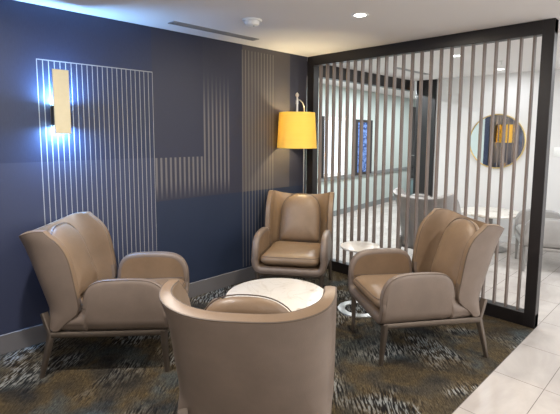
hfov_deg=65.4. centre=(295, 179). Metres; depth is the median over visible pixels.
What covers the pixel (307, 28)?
ceiling
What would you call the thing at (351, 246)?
side table
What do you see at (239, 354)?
lounge chair
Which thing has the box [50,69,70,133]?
wall sconce
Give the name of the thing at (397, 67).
ceiling vent
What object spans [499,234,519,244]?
baseboard
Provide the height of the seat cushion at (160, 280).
0.128 m
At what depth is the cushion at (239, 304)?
1.61 m
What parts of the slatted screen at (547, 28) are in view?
post, rail, rail, post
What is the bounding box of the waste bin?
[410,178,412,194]
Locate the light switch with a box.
[553,147,559,156]
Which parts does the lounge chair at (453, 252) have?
leg, leg, frame, leg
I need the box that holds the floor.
[0,269,533,413]
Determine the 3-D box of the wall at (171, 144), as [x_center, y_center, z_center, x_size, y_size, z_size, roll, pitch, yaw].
[-1.877,-0.007,3.006,0.120,2.348,5.600,6,8,44]
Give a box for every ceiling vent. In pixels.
[168,21,258,40]
[397,67,428,74]
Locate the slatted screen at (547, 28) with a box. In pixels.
[306,18,558,328]
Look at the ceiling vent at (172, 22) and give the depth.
3.61 m
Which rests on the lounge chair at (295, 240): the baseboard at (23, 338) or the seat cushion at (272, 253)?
the seat cushion at (272, 253)
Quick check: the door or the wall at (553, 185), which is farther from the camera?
the door
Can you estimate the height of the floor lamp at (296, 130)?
1.920 m
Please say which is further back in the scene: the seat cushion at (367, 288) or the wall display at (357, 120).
the wall display at (357, 120)
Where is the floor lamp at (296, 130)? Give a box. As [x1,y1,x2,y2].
[277,93,316,192]
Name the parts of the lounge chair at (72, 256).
leg, frame, leg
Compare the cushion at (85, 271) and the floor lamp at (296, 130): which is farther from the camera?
the floor lamp at (296, 130)
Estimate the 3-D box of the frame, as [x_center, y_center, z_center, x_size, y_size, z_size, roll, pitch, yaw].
[1.112,-0.307,6.068,0.470,2.347,2.800,6,8,44]
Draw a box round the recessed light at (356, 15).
[351,12,368,17]
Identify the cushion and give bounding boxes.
[48,223,97,294]
[80,278,185,311]
[206,296,288,313]
[260,241,320,266]
[280,194,320,241]
[353,274,455,307]
[431,218,479,286]
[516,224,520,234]
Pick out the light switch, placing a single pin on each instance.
(556, 153)
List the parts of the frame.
post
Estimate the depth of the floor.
2.77 m
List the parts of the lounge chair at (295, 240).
leg, frame, leg, leg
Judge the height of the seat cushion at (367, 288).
0.128 m
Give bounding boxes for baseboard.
[0,266,260,354]
[333,196,394,215]
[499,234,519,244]
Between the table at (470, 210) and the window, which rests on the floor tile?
the table at (470, 210)
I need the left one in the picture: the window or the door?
the window
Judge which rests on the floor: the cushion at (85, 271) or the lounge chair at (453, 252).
the lounge chair at (453, 252)
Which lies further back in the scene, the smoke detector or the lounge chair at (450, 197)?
the lounge chair at (450, 197)
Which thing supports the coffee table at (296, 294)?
on the floor
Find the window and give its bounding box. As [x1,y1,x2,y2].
[321,116,344,177]
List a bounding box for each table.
[225,278,323,311]
[338,241,379,317]
[461,207,518,252]
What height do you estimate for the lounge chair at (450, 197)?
0.921 m
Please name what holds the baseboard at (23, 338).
attached to the wall at (171, 144)
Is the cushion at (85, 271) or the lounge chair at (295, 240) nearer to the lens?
the cushion at (85, 271)
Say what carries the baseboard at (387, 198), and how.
attached to the wall at (381, 96)
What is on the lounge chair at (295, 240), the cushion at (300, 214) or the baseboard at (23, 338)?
the cushion at (300, 214)
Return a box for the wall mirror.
[470,114,525,168]
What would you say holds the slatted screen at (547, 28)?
on the floor tile
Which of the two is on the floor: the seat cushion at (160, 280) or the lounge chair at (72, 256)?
the lounge chair at (72, 256)
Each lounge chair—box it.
[19,212,188,378]
[159,279,336,413]
[251,190,334,287]
[348,208,503,365]
[393,188,484,248]
[514,209,559,271]
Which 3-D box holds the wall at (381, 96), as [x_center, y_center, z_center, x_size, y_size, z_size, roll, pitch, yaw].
[1.083,-0.558,8.433,0.103,2.348,6.600,5,8,37]
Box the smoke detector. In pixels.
[242,17,261,26]
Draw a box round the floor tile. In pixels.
[333,200,559,413]
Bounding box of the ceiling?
[16,0,559,98]
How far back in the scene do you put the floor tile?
3.11 m
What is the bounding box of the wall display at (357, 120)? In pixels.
[355,119,372,175]
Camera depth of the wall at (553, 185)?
6.15 m
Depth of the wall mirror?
6.12 m
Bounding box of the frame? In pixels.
[323,65,436,196]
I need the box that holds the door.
[410,107,415,183]
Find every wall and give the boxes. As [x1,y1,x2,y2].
[0,0,306,334]
[317,84,415,210]
[433,69,559,236]
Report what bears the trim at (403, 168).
attached to the wall at (381, 96)
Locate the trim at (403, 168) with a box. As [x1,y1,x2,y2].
[317,166,413,182]
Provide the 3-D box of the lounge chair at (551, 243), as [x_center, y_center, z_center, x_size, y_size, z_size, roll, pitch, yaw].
[3.026,0.553,4.893,0.942,0.921,0.675,3,6,19]
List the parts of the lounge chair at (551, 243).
leg, leg, frame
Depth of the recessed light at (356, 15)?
3.11 m

